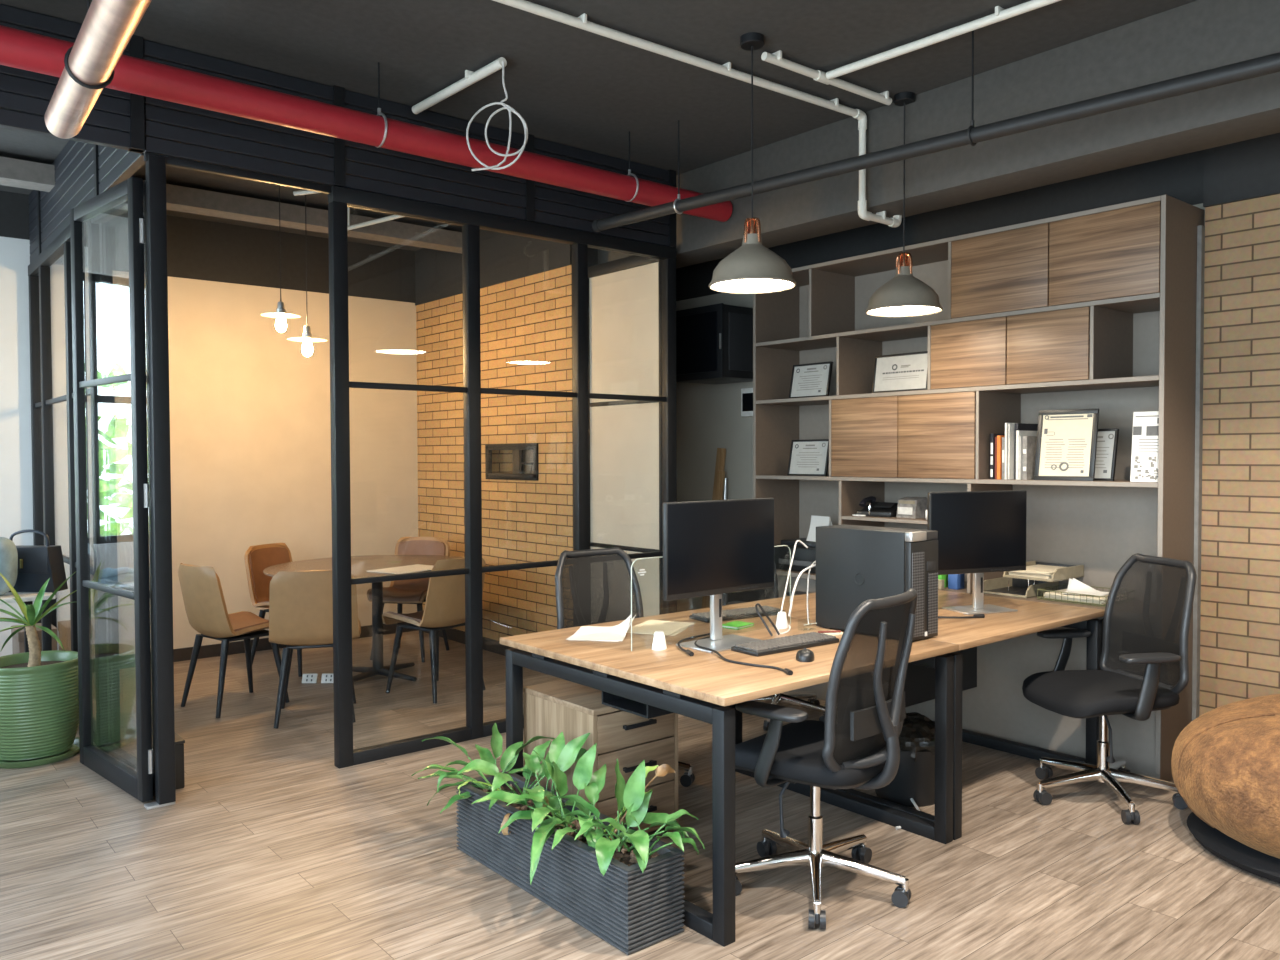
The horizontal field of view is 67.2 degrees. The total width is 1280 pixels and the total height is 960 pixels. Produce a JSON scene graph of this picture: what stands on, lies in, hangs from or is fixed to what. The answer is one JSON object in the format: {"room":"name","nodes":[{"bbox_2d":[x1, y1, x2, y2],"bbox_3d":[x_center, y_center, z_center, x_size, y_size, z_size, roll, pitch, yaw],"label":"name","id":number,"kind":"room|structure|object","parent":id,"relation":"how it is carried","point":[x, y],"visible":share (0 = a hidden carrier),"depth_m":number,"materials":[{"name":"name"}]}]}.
{"room":"open-plan office","nodes":[
{"label":"open-plan office","id":0,"kind":"room"},
{"bbox_2d":[0,191,530,658],"bbox_3d":[-2.771,-0.303,7.446,4.800,3.170,0.210,-1,2,-40],"label":"wall","id":1,"kind":"structure","parent":0,"point":[250,423],"depth_m":7.15,"materials":[{"name":"beige paint"}]},
{"bbox_2d":[92,622,417,672],"bbox_3d":[-2.904,1.243,7.236,2.730,0.090,0.015,-1,2,-40],"label":"baseboard","id":2,"kind":"structure","parent":1,"relation":"attached to","point":[214,650],"depth_m":7.07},
{"bbox_2d":[415,229,597,640],"bbox_3d":[-1.073,-0.305,7.301,0.240,3.170,2.210,-1,2,-40],"label":"wall","id":3,"kind":"structure","parent":0,"point":[526,322],"depth_m":7.00,"materials":[{"name":"beige brick"}]},
{"bbox_2d":[424,628,512,655],"bbox_3d":[-1.153,1.237,7.258,0.015,0.090,2.195,-1,2,-40],"label":"baseboard","id":4,"kind":"structure","parent":3,"relation":"attached to","point":[494,646],"depth_m":7.27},
{"bbox_2d":[485,443,538,480],"bbox_3d":[-0.910,-0.132,6.971,0.071,0.260,0.690,-1,2,-40],"label":"window","id":5,"kind":"structure","parent":3,"relation":"in","point":[523,446],"depth_m":6.93,"materials":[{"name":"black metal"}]},
{"bbox_2d":[0,0,1196,250],"bbox_3d":[-0.163,-1.859,2.950,6.500,0.150,10.400,-1,2,-40],"label":"ceiling","id":6,"kind":"structure","parent":0,"point":[571,86],"depth_m":4.10,"materials":[{"name":"grey paint"}]},
{"bbox_2d":[0,4,144,152],"bbox_3d":[-2.901,-1.555,3.235,2.250,0.455,0.062,-1,2,-40],"label":"wall panel","id":7,"kind":"object","parent":6,"relation":"attached to","point":[116,119],"visible":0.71,"depth_m":3.73,"materials":[{"name":"black paint"}]},
{"bbox_2d":[29,140,144,262],"bbox_3d":[-3.005,-1.602,5.143,0.062,0.455,2.960,-1,2,-40],"label":"wall panel","id":8,"kind":"object","parent":6,"relation":"attached to","point":[83,171],"visible":0.48,"depth_m":5.12,"materials":[{"name":"black paint"}]},
{"bbox_2d":[44,0,151,138],"bbox_3d":[-0.122,-1.417,0.871,0.130,0.630,6.148,-1,2,-37],"label":"duct","id":9,"kind":"object","parent":6,"relation":"hanging from","point":[108,26],"visible":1,"depth_m":2.69,"materials":[{"name":"silver metal"}]},
{"bbox_2d":[0,156,461,253],"bbox_3d":[-3.223,-1.752,5.753,4.990,0.115,0.180,-1,2,-40],"label":"ceiling beam","id":10,"kind":"structure","parent":6,"relation":"attached to","point":[18,173],"depth_m":6.29,"materials":[{"name":"paint"}]},
{"bbox_2d":[261,185,300,331],"bbox_3d":[-2.227,-1.384,5.967,0.236,0.938,0.236,-1,2,-40],"label":"pendant","id":11,"kind":"object","parent":6,"relation":"hanging from","point":[280,314],"visible":0.82,"depth_m":5.96,"materials":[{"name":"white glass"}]},
{"bbox_2d":[287,195,326,356],"bbox_3d":[-2.067,-1.310,5.972,0.236,1.088,0.236,-1,2,-40],"label":"pendant","id":12,"kind":"object","parent":6,"relation":"hanging from","point":[307,349],"visible":0.88,"depth_m":5.97,"materials":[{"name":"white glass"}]},
{"bbox_2d":[0,25,731,221],"bbox_3d":[-1.504,-1.619,3.881,5.185,0.368,0.148,-1,2,-40],"label":"pipe","id":13,"kind":"object","parent":6,"relation":"hanging from","point":[20,49],"visible":0.98,"depth_m":4.01,"materials":[{"name":"metal"}]},
{"bbox_2d":[347,207,404,230],"bbox_3d":[-1.502,-1.757,6.102,1.393,0.204,0.028,1,2,36],"label":"conduit","id":14,"kind":"object","parent":6,"relation":"attached to","point":[392,217],"visible":0.23,"depth_m":6.28,"materials":[{"name":"beige plastic"}]},
{"bbox_2d":[143,40,676,247],"bbox_3d":[-0.917,-1.603,4.891,2.920,0.455,0.062,-1,2,-40],"label":"wall panel","id":15,"kind":"object","parent":6,"relation":"attached to","point":[172,129],"visible":0.54,"depth_m":4.58,"materials":[{"name":"black paint"}]},
{"bbox_2d":[412,57,506,113],"bbox_3d":[-0.841,-1.792,4.382,0.054,0.052,0.755,-1,2,-42],"label":"conduit","id":16,"kind":"object","parent":6,"relation":"attached to","point":[471,77],"visible":1,"depth_m":4.33,"materials":[{"name":"beige plastic"}]},
{"bbox_2d":[466,61,527,170],"bbox_3d":[-0.608,-1.548,4.105,0.262,0.463,0.033,0,1,0],"label":"cable","id":17,"kind":"object","parent":16,"relation":"hanging from","point":[505,106],"visible":1,"depth_m":4.10,"materials":[{"name":"white plastic"}]},
{"bbox_2d":[493,0,901,226],"bbox_3d":[0.065,-1.540,3.973,3.251,0.541,0.060,-1,2,-38],"label":"conduit","id":18,"kind":"object","parent":6,"relation":"attached to","point":[581,22],"visible":0.99,"depth_m":4.20,"materials":[{"name":"beige plastic"}]},
{"bbox_2d":[709,32,795,293],"bbox_3d":[0.461,-1.304,3.959,0.360,1.015,0.360,-1,2,-40],"label":"pendant lamp","id":19,"kind":"object","parent":6,"relation":"hanging from","point":[752,268],"visible":1,"depth_m":3.90,"materials":[{"name":"black metal"}]},
{"bbox_2d":[713,279,791,291],"bbox_3d":[0.463,-0.809,3.972,0.326,0.014,0.326,-1,2,-40],"label":"diffuser","id":20,"kind":"object","parent":19,"relation":"attached to","point":[719,285],"depth_m":3.98,"materials":[{"name":"plastic"}]},
{"bbox_2d":[761,50,891,104],"bbox_3d":[0.855,-1.794,4.312,0.845,0.054,0.053,-1,2,-39],"label":"conduit","id":21,"kind":"object","parent":6,"relation":"attached to","point":[775,58],"visible":0.95,"depth_m":4.26,"materials":[{"name":"beige plastic"}]},
{"bbox_2d":[865,92,942,316],"bbox_3d":[1.260,-1.317,4.601,0.360,1.025,0.360,-1,2,-40],"label":"pendant lamp","id":22,"kind":"object","parent":6,"relation":"hanging from","point":[904,295],"visible":1,"depth_m":4.54,"materials":[{"name":"black metal"}]},
{"bbox_2d":[869,306,938,314],"bbox_3d":[1.262,-0.818,4.613,0.326,0.014,0.326,-1,2,-40],"label":"diffuser","id":23,"kind":"object","parent":22,"relation":"attached to","point":[873,310],"depth_m":4.61,"materials":[{"name":"plastic"}]},
{"bbox_2d":[592,30,1279,231],"bbox_3d":[2.194,-1.556,3.026,6.729,0.475,0.081,1,2,44],"label":"pipe","id":24,"kind":"object","parent":6,"relation":"hanging from","point":[1268,64],"visible":0.99,"depth_m":3.84,"materials":[{"name":"metal"}]},
{"bbox_2d":[598,0,1279,268],"bbox_3d":[1.623,-1.587,4.448,0.310,0.480,10.000,-1,2,-40],"label":"ceiling beam","id":25,"kind":"structure","parent":6,"relation":"attached to","point":[1199,35],"depth_m":4.20,"materials":[{"name":"grey paint"}]},
{"bbox_2d":[826,0,1060,79],"bbox_3d":[1.651,-1.777,3.405,0.052,0.050,2.375,-2,2,-44],"label":"conduit","id":26,"kind":"object","parent":6,"relation":"attached to","point":[1000,14],"visible":1,"depth_m":3.85,"materials":[{"name":"beige plastic"}]},
{"bbox_2d":[0,630,1279,959],"bbox_3d":[-0.152,1.445,3.033,6.500,0.120,10.400,-1,2,-40],"label":"floor","id":27,"kind":"structure","parent":0,"point":[268,849],"depth_m":3.45,"materials":[{"name":"brown wood"}]},
{"bbox_2d":[0,592,55,651],"bbox_3d":[-3.847,0.980,4.894,1.430,0.740,0.690,-1,2,-40],"label":"side table","id":28,"kind":"object","parent":27,"relation":"on","point":[28,598],"visible":0.14,"depth_m":5.07,"materials":[{"name":"white plastic"}]},
{"bbox_2d":[0,537,17,594],"bbox_3d":[-3.394,0.451,5.001,0.261,0.310,0.234,0,1,-10],"label":"backpack","id":29,"kind":"object","parent":28,"relation":"on","point":[8,550],"visible":0.94,"depth_m":5.00,"materials":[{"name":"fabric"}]},
{"bbox_2d":[9,529,67,591],"bbox_3d":[-3.307,0.434,5.217,0.340,0.333,0.131,0,1,0],"label":"handbag","id":30,"kind":"object","parent":28,"relation":"on","point":[37,564],"visible":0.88,"depth_m":5.17,"materials":[{"name":"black leather"}]},
{"bbox_2d":[11,623,57,653],"bbox_3d":[-3.617,1.103,5.761,0.198,0.450,0.288,-1,2,-40],"label":"storage box","id":31,"kind":"object","parent":27,"relation":"on","point":[18,638],"visible":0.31,"depth_m":5.67,"materials":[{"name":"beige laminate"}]},
{"bbox_2d":[0,650,78,759],"bbox_3d":[-2.965,1.098,4.715,0.440,0.448,0.440,-1,2,-40],"label":"pot","id":32,"kind":"object","parent":27,"relation":"on","point":[39,693],"depth_m":4.57,"materials":[{"name":"ceramic"}]},
{"bbox_2d":[0,572,79,768],"bbox_3d":[-2.999,0.890,4.720,0.515,0.924,0.515,1,2,42],"label":"dracaena","id":33,"kind":"object","parent":27,"relation":"on","point":[39,690],"visible":0.88,"depth_m":4.60,"materials":[{"name":"ceramic"}]},
{"bbox_2d":[28,219,120,747],"bbox_3d":[-3.265,-0.022,5.502,0.064,2.710,2.160,-1,2,-40],"label":"glass wall","id":34,"kind":"structure","parent":27,"relation":"on","point":[43,400],"depth_m":5.32,"materials":[{"name":"black metal"}]},
{"bbox_2d":[70,177,153,801],"bbox_3d":[-2.358,0.044,4.289,0.802,2.608,0.044,1,2,43],"label":"door","id":35,"kind":"structure","parent":34,"relation":"in","point":[138,783],"depth_m":4.11,"materials":[{"name":"black metal"}]},
{"bbox_2d":[175,733,184,788],"bbox_3d":[-2.090,1.252,4.296,0.076,0.215,0.180,-1,2,-40],"label":"box","id":36,"kind":"object","parent":27,"relation":"on","point":[179,741],"visible":0.32,"depth_m":4.24,"materials":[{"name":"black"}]},
{"bbox_2d":[178,563,289,717],"bbox_3d":[-2.397,0.902,5.675,0.488,0.853,0.531,1,2,38],"label":"chair","id":37,"kind":"object","parent":27,"relation":"on","point":[202,593],"visible":0.83,"depth_m":5.49,"materials":[{"name":"beige leather"}]},
{"bbox_2d":[244,543,301,676],"bbox_3d":[-2.402,0.877,6.664,0.532,0.853,0.488,0,2,20],"label":"chair","id":38,"kind":"object","parent":27,"relation":"on","point":[257,558],"visible":0.3,"depth_m":6.61,"materials":[{"name":"brown leather"}]},
{"bbox_2d":[269,570,360,727],"bbox_3d":[-1.825,0.906,5.430,0.488,0.853,0.531,-1,1,-16],"label":"chair","id":39,"kind":"object","parent":27,"relation":"on","point":[300,602],"visible":0.75,"depth_m":5.21,"materials":[{"name":"beige leather"}]},
{"bbox_2d":[302,673,332,682],"bbox_3d":[-2.079,1.277,6.233,0.193,0.059,0.035,0,1,-1],"label":"floor outlet","id":40,"kind":"object","parent":27,"relation":"attached to","point":[326,677],"visible":0.85,"depth_m":6.21,"materials":[{"name":"white plastic"}]},
{"bbox_2d":[263,555,462,681],"bbox_3d":[-1.745,0.935,6.409,1.410,0.736,1.410,-1,2,-40],"label":"meeting table","id":41,"kind":"object","parent":27,"relation":"on","point":[360,565],"visible":0.56,"depth_m":6.39,"materials":[{"name":"brown wood"}]},
{"bbox_2d":[367,564,432,573],"bbox_3d":[-1.477,0.569,6.150,0.332,0.005,0.444,1,2,30],"label":"paper stack","id":42,"kind":"object","parent":41,"relation":"on","point":[417,567],"visible":0.87,"depth_m":6.11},
{"bbox_2d":[367,537,449,661],"bbox_3d":[-1.687,0.864,7.097,0.488,0.853,0.531,0,1,12],"label":"chair","id":43,"kind":"object","parent":27,"relation":"on","point":[412,591],"visible":0.62,"depth_m":7.25,"materials":[{"name":"brown leather"}]},
{"bbox_2d":[382,557,485,702],"bbox_3d":[-1.261,0.891,5.977,0.532,0.853,0.488,1,2,36],"label":"chair","id":44,"kind":"object","parent":27,"relation":"on","point":[444,608],"visible":0.76,"depth_m":5.78,"materials":[{"name":"leather"}]},
{"bbox_2d":[328,186,676,768],"bbox_3d":[-0.613,-0.023,5.182,2.130,2.710,0.064,-1,2,-40],"label":"glass wall","id":45,"kind":"structure","parent":27,"relation":"on","point":[340,198],"depth_m":4.94,"materials":[{"name":"black metal"}]},
{"bbox_2d":[144,152,331,804],"bbox_3d":[-1.707,-0.004,4.269,0.850,2.700,0.060,-1,2,-40],"label":"door frame","id":46,"kind":"structure","parent":45,"relation":"attached to","point":[155,164],"depth_m":4.00,"materials":[{"name":"black metal"}]},
{"bbox_2d":[411,723,704,954],"bbox_3d":[-0.286,1.127,3.267,0.523,0.505,1.194,-1,2,-40],"label":"planter box","id":47,"kind":"object","parent":27,"relation":"on","point":[617,881],"visible":0.99,"depth_m":3.08,"materials":[{"name":"plastic"}]},
{"bbox_2d":[523,679,677,833],"bbox_3d":[-0.148,1.091,3.759,0.414,0.550,0.483,-1,2,-40],"label":"drawer pedestal","id":48,"kind":"object","parent":27,"relation":"on","point":[575,710],"visible":0.56,"depth_m":3.62,"materials":[{"name":"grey wood"}]},
{"bbox_2d":[588,255,661,622],"bbox_3d":[-0.094,-0.049,6.166,0.064,2.710,0.769,-1,2,-40],"label":"wall","id":49,"kind":"structure","parent":27,"relation":"on","point":[625,358],"depth_m":6.12,"materials":[{"name":"beige paint"}]},
{"bbox_2d":[555,547,694,786],"bbox_3d":[-0.073,0.840,4.375,0.642,1.022,0.608,-1,2,-38],"label":"office chair","id":50,"kind":"object","parent":27,"relation":"on","point":[688,777],"visible":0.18,"depth_m":4.54,"materials":[{"name":"fabric"}]},
{"bbox_2d":[702,470,724,608],"bbox_3d":[0.503,0.608,6.815,0.202,1.354,0.060,0,1,12],"label":"wooden board","id":51,"kind":"object","parent":27,"relation":"on","point":[720,475],"visible":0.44,"depth_m":6.78,"materials":[{"name":"brown wood"}]},
{"bbox_2d":[722,563,824,730],"bbox_3d":[0.770,0.812,5.377,0.628,1.022,0.624,-2,2,-45],"label":"office chair","id":52,"kind":"object","parent":27,"relation":"on","point":[790,698],"visible":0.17,"depth_m":5.43,"materials":[{"name":"black plastic"}]},
{"bbox_2d":[500,590,1104,946],"bbox_3d":[0.791,0.980,4.094,2.455,0.750,1.245,-1,2,-40],"label":"desk","id":53,"kind":"object","parent":27,"relation":"on","point":[643,681],"visible":0.62,"depth_m":3.62,"materials":[{"name":"brown wood"}]},
{"bbox_2d":[566,615,635,641],"bbox_3d":[-0.154,0.584,3.846,0.230,0.059,0.312,0,1,10],"label":"paper sheet","id":54,"kind":"object","parent":53,"relation":"on","point":[617,633],"visible":1,"depth_m":3.84,"materials":[{"name":"paper"}]},
{"bbox_2d":[602,691,672,718],"bbox_3d":[0.320,0.756,3.712,0.980,0.100,0.260,-1,2,-40],"label":"cable tray","id":55,"kind":"object","parent":53,"relation":"on","point":[621,703],"depth_m":3.43,"materials":[{"name":"black metal"}]},
{"bbox_2d":[627,620,694,635],"bbox_3d":[0.084,0.608,3.974,0.232,0.004,0.315,0,2,22],"label":"paper sheet","id":56,"kind":"object","parent":53,"relation":"on","point":[672,628],"visible":0.94,"depth_m":3.96,"materials":[{"name":"paper"}]},
{"bbox_2d":[631,545,790,650],"bbox_3d":[0.312,0.447,3.744,0.864,0.337,0.048,-1,2,-40],"label":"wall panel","id":57,"kind":"object","parent":53,"relation":"on","point":[659,642],"visible":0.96,"depth_m":3.53,"materials":[{"name":"clear glass"}]},
{"bbox_2d":[663,498,773,652],"bbox_3d":[0.296,0.346,3.611,0.565,0.544,0.190,-1,2,-40],"label":"computer monitor","id":58,"kind":"object","parent":53,"relation":"on","point":[712,548],"visible":0.97,"depth_m":3.58,"materials":[{"name":"black plastic"}]},
{"bbox_2d":[689,605,784,622],"bbox_3d":[0.433,0.590,4.258,0.430,0.023,0.140,-1,2,-32],"label":"keyboard","id":59,"kind":"object","parent":53,"relation":"on","point":[750,612],"visible":0.76,"depth_m":4.21,"materials":[{"name":"black plastic"}]},
{"bbox_2d":[694,636,792,674],"bbox_3d":[0.322,0.616,3.421,0.143,0.018,0.692,-1,2,-18],"label":"power cable","id":60,"kind":"object","parent":53,"relation":"on","point":[787,671],"visible":0.93,"depth_m":3.27,"materials":[{"name":"black rubber"}]},
{"bbox_2d":[731,632,838,656],"bbox_3d":[0.544,0.607,3.580,0.430,0.023,0.140,-1,2,-37],"label":"keyboard","id":61,"kind":"object","parent":53,"relation":"on","point":[812,639],"visible":1,"depth_m":3.54,"materials":[{"name":"black plastic"}]},
{"bbox_2d":[816,524,937,640],"bbox_3d":[0.942,0.402,3.863,0.188,0.417,0.464,-1,2,-40],"label":"computer tower","id":62,"kind":"object","parent":53,"relation":"on","point":[856,564],"visible":0.94,"depth_m":3.76,"materials":[{"name":"black plastic"}]},
{"bbox_2d":[912,552,923,637],"bbox_3d":[1.056,0.434,3.659,0.077,0.321,0.003,-1,2,-40],"label":"grille","id":63,"kind":"object","parent":62,"relation":"attached to","point":[917,557],"depth_m":3.66,"materials":[{"name":"metal"}]},
{"bbox_2d":[928,572,937,633],"bbox_3d":[1.131,0.475,3.723,0.065,0.236,0.003,-1,2,-40],"label":"grille","id":64,"kind":"object","parent":62,"relation":"attached to","point":[932,576],"depth_m":3.72,"materials":[{"name":"metal"}]},
{"bbox_2d":[927,490,1026,614],"bbox_3d":[1.487,0.322,4.372,0.525,0.547,0.190,-1,2,-20],"label":"computer monitor","id":65,"kind":"object","parent":53,"relation":"on","point":[980,532],"visible":0.94,"depth_m":4.30,"materials":[{"name":"black plastic"}]},
{"bbox_2d":[984,577,1058,597],"bbox_3d":[1.949,0.549,4.964,0.327,0.060,0.260,-1,2,-40],"label":"tray","id":66,"kind":"object","parent":53,"relation":"on","point":[1019,588],"visible":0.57,"depth_m":5.00,"materials":[{"name":"grey plastic"}]},
{"bbox_2d":[1003,561,1083,592],"bbox_3d":[2.043,0.506,4.885,0.322,0.150,0.260,-1,2,-40],"label":"tray","id":67,"kind":"object","parent":66,"relation":"on","point":[1070,571],"visible":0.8,"depth_m":4.82,"materials":[{"name":"grey plastic"}]},
{"bbox_2d":[1008,565,1064,578],"bbox_3d":[2.045,0.466,4.883,0.312,0.036,0.232,-1,2,-40],"label":"paper stack","id":68,"kind":"object","parent":67,"relation":"in","point":[1034,571],"visible":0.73,"depth_m":4.81,"materials":[{"name":"paper"}]},
{"bbox_2d":[735,588,917,928],"bbox_3d":[0.599,0.866,3.244,0.610,1.022,0.630,1,2,38],"label":"office chair","id":69,"kind":"object","parent":27,"relation":"on","point":[862,752],"visible":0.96,"depth_m":3.06,"materials":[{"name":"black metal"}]},
{"bbox_2d":[875,712,934,806],"bbox_3d":[1.145,1.178,4.124,0.350,0.351,0.347,-1,2,-40],"label":"bag","id":70,"kind":"object","parent":27,"relation":"on","point":[914,778],"visible":0.46,"depth_m":3.99,"materials":[{"name":"black plastic"}]},
{"bbox_2d":[753,195,1204,780],"bbox_3d":[1.662,0.029,5.285,0.427,2.585,2.450,-1,2,-40],"label":"bookcase","id":71,"kind":"object","parent":27,"relation":"on","point":[1095,308],"visible":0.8,"depth_m":4.85,"materials":[{"name":"beige laminate"}]},
{"bbox_2d":[774,538,815,573],"bbox_3d":[1.074,0.467,5.964,0.305,0.180,0.420,-1,2,-40],"label":"printer","id":72,"kind":"object","parent":71,"relation":"on","point":[804,557],"visible":0.47,"depth_m":5.90,"materials":[{"name":"black plastic"}]},
{"bbox_2d":[806,515,831,541],"bbox_3d":[1.108,0.297,5.881,0.096,0.155,0.170,-1,2,-30],"label":"card sign","id":73,"kind":"object","parent":72,"relation":"on","point":[816,521],"visible":0.56,"depth_m":5.89,"materials":[{"name":"white paper"}]},
{"bbox_2d":[787,439,828,475],"bbox_3d":[1.026,-0.134,5.852,0.058,0.223,0.300,-1,2,-40],"label":"framed certificate","id":74,"kind":"object","parent":71,"relation":"on","point":[807,457],"visible":0.91,"depth_m":5.84,"materials":[{"name":"paper"}]},
{"bbox_2d":[797,443,825,464],"bbox_3d":[1.031,-0.152,5.845,0.006,0.150,0.220,13,-7,-39],"label":"print","id":75,"kind":"object","parent":74,"relation":"attached to","point":[807,453],"depth_m":5.84,"materials":[{"name":"grey"}]},
{"bbox_2d":[789,361,832,397],"bbox_3d":[1.029,-0.599,5.818,0.056,0.213,0.300,-1,2,-40],"label":"framed certificate","id":76,"kind":"object","parent":71,"relation":"on","point":[811,379],"visible":0.94,"depth_m":5.81,"materials":[{"name":"paper"}]},
{"bbox_2d":[798,365,826,389],"bbox_3d":[1.035,-0.616,5.809,0.006,0.144,0.216,13,-7,-39],"label":"print","id":77,"kind":"object","parent":76,"relation":"attached to","point":[810,377],"depth_m":5.81,"materials":[{"name":"grey"}]},
{"bbox_2d":[856,496,897,516],"bbox_3d":[1.373,0.152,5.528,0.220,0.110,0.175,1,2,42],"label":"desk phone","id":78,"kind":"object","parent":71,"relation":"on","point":[873,509],"visible":0.92,"depth_m":5.50,"materials":[{"name":"black plastic"}]},
{"bbox_2d":[872,351,927,392],"bbox_3d":[1.436,-0.588,5.298,0.046,0.215,0.360,-1,2,-40],"label":"framed certificate","id":79,"kind":"object","parent":71,"relation":"on","point":[904,371],"visible":0.8,"depth_m":5.30,"materials":[{"name":"paper"}]},
{"bbox_2d":[886,365,918,379],"bbox_3d":[1.434,-0.593,5.296,0.001,0.075,0.235,9,-5,-40],"label":"print","id":80,"kind":"object","parent":79,"relation":"attached to","point":[893,372],"depth_m":5.29,"materials":[{"name":"grey"}]},
{"bbox_2d":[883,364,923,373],"bbox_3d":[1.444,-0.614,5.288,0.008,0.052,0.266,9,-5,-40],"label":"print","id":81,"kind":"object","parent":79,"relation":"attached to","point":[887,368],"depth_m":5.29,"materials":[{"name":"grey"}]},
{"bbox_2d":[896,496,926,518],"bbox_3d":[1.528,0.152,5.391,0.141,0.115,0.130,-1,2,-35],"label":"box","id":82,"kind":"object","parent":71,"relation":"on","point":[908,507],"visible":0.96,"depth_m":5.34,"materials":[{"name":"beige plastic"}]},
{"bbox_2d":[776,569,1156,621],"bbox_3d":[1.661,0.587,5.297,0.415,0.029,2.406,-1,2,-40],"label":"countertop","id":83,"kind":"structure","parent":71,"relation":"on","point":[779,572],"depth_m":4.80,"materials":[{"name":"beige laminate"}]},
{"bbox_2d":[1008,424,1014,478],"bbox_3d":[1.933,-0.144,4.907,0.210,0.278,0.009,-1,2,-40],"label":"book","id":84,"kind":"object","parent":71,"relation":"on","point":[1011,427],"visible":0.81,"depth_m":4.85,"materials":[{"name":"beige paper"}]},
{"bbox_2d":[1022,436,1036,479],"bbox_3d":[1.984,-0.111,4.845,0.201,0.216,0.026,-1,2,-40],"label":"book","id":85,"kind":"object","parent":71,"relation":"on","point":[1028,442],"visible":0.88,"depth_m":4.79,"materials":[{"name":"beige paper"}]},
{"bbox_2d":[1034,409,1099,480],"bbox_3d":[2.046,-0.167,4.630,0.069,0.343,0.285,-2,2,-43],"label":"framed certificate","id":86,"kind":"object","parent":71,"relation":"on","point":[1066,450],"visible":0.98,"depth_m":4.62,"materials":[{"name":"beige paper"}]},
{"bbox_2d":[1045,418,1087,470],"bbox_3d":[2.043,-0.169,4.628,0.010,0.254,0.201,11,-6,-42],"label":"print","id":87,"kind":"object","parent":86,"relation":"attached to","point":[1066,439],"depth_m":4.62,"materials":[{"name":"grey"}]},
{"bbox_2d":[1044,414,1092,472],"bbox_3d":[2.045,-0.175,4.627,0.005,0.284,0.228,11,-6,-43],"label":"print","id":88,"kind":"object","parent":86,"relation":"attached to","point":[1088,415],"depth_m":4.65},
{"bbox_2d":[1037,584,1134,606],"bbox_3d":[2.164,0.558,4.681,0.303,0.050,0.333,-1,2,-40],"label":"wire basket","id":89,"kind":"object","parent":71,"relation":"on","point":[1041,597],"visible":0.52,"depth_m":4.62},
{"bbox_2d":[1044,589,1122,603],"bbox_3d":[2.158,0.564,4.684,0.262,0.028,0.305,-1,2,-40],"label":"paper stack","id":90,"kind":"object","parent":89,"relation":"in","point":[1071,597],"visible":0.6,"depth_m":4.61,"materials":[{"name":"paper"}]},
{"bbox_2d":[1063,578,1108,595],"bbox_3d":[2.151,0.516,4.651,0.187,0.060,0.170,1,2,38],"label":"paper sheet","id":91,"kind":"object","parent":90,"relation":"on","point":[1074,586],"visible":0.84,"depth_m":4.71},
{"bbox_2d":[1094,428,1118,480],"bbox_3d":[2.185,-0.120,4.601,0.055,0.249,0.180,-1,2,-34],"label":"framed certificate","id":92,"kind":"object","parent":71,"relation":"on","point":[1107,439],"visible":0.57,"depth_m":4.56,"materials":[{"name":"paper"}]},
{"bbox_2d":[1095,434,1113,467],"bbox_3d":[2.189,-0.139,4.593,0.006,0.165,0.129,10,-4,-34],"label":"print","id":93,"kind":"object","parent":92,"relation":"attached to","point":[1109,434],"depth_m":4.58},
{"bbox_2d":[1130,411,1158,481],"bbox_3d":[2.286,-0.150,4.337,0.032,0.317,0.140,-1,2,-40],"label":"brochure","id":94,"kind":"object","parent":71,"relation":"on","point":[1145,435],"visible":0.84,"depth_m":4.34,"materials":[{"name":"white paper"}]},
{"bbox_2d":[1133,418,1158,448],"bbox_3d":[2.287,-0.202,4.338,0.002,0.154,0.134,5,-2,-40],"label":"print","id":95,"kind":"object","parent":94,"relation":"attached to","point":[1137,430],"depth_m":4.34},
{"bbox_2d":[1022,553,1195,823],"bbox_3d":[1.963,0.840,4.084,0.624,1.022,0.626,0,1,-12],"label":"office chair","id":96,"kind":"object","parent":27,"relation":"on","point":[1104,692],"visible":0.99,"depth_m":4.06,"materials":[{"name":"fabric"}]},
{"bbox_2d":[1171,694,1279,882],"bbox_3d":[2.510,1.085,3.502,1.006,0.559,1.002,-1,2,-40],"label":"pouf","id":97,"kind":"object","parent":27,"relation":"on","point":[1225,762],"visible":1,"depth_m":3.38,"materials":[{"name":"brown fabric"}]},
{"bbox_2d":[531,150,1204,611],"bbox_3d":[0.875,-0.296,6.684,0.180,3.170,5.655,-1,2,-40],"label":"wall","id":98,"kind":"structure","parent":0,"point":[1180,177],"depth_m":6.06,"materials":[{"name":"paint"}]},
{"bbox_2d":[676,303,752,384],"bbox_3d":[0.535,-0.912,6.577,0.474,0.480,0.530,-1,2,-40],"label":"upper cabinet","id":99,"kind":"object","parent":98,"relation":"attached to","point":[714,343],"visible":0.63,"depth_m":6.36,"materials":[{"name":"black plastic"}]},
{"bbox_2d":[741,388,752,416],"bbox_3d":[0.768,-0.537,6.647,0.041,0.195,0.175,-1,2,-40],"label":"intercom","id":100,"kind":"object","parent":98,"relation":"attached to","point":[746,393],"visible":0.54,"depth_m":6.65,"materials":[{"name":"white plastic"}]},
{"bbox_2d":[1192,225,1204,720],"bbox_3d":[2.587,0.090,4.450,0.090,2.500,0.018,-1,2,-40],"label":"trim","id":101,"kind":"structure","parent":98,"relation":"attached to","point":[1200,229],"depth_m":4.42,"materials":[{"name":"grey paint"}]},
{"bbox_2d":[1199,133,1279,715],"bbox_3d":[4.054,-0.209,2.825,0.250,3.170,4.345,-1,2,-40],"label":"wall","id":102,"kind":"structure","parent":0,"point":[1240,620],"depth_m":4.30,"materials":[{"name":"beige brick"}]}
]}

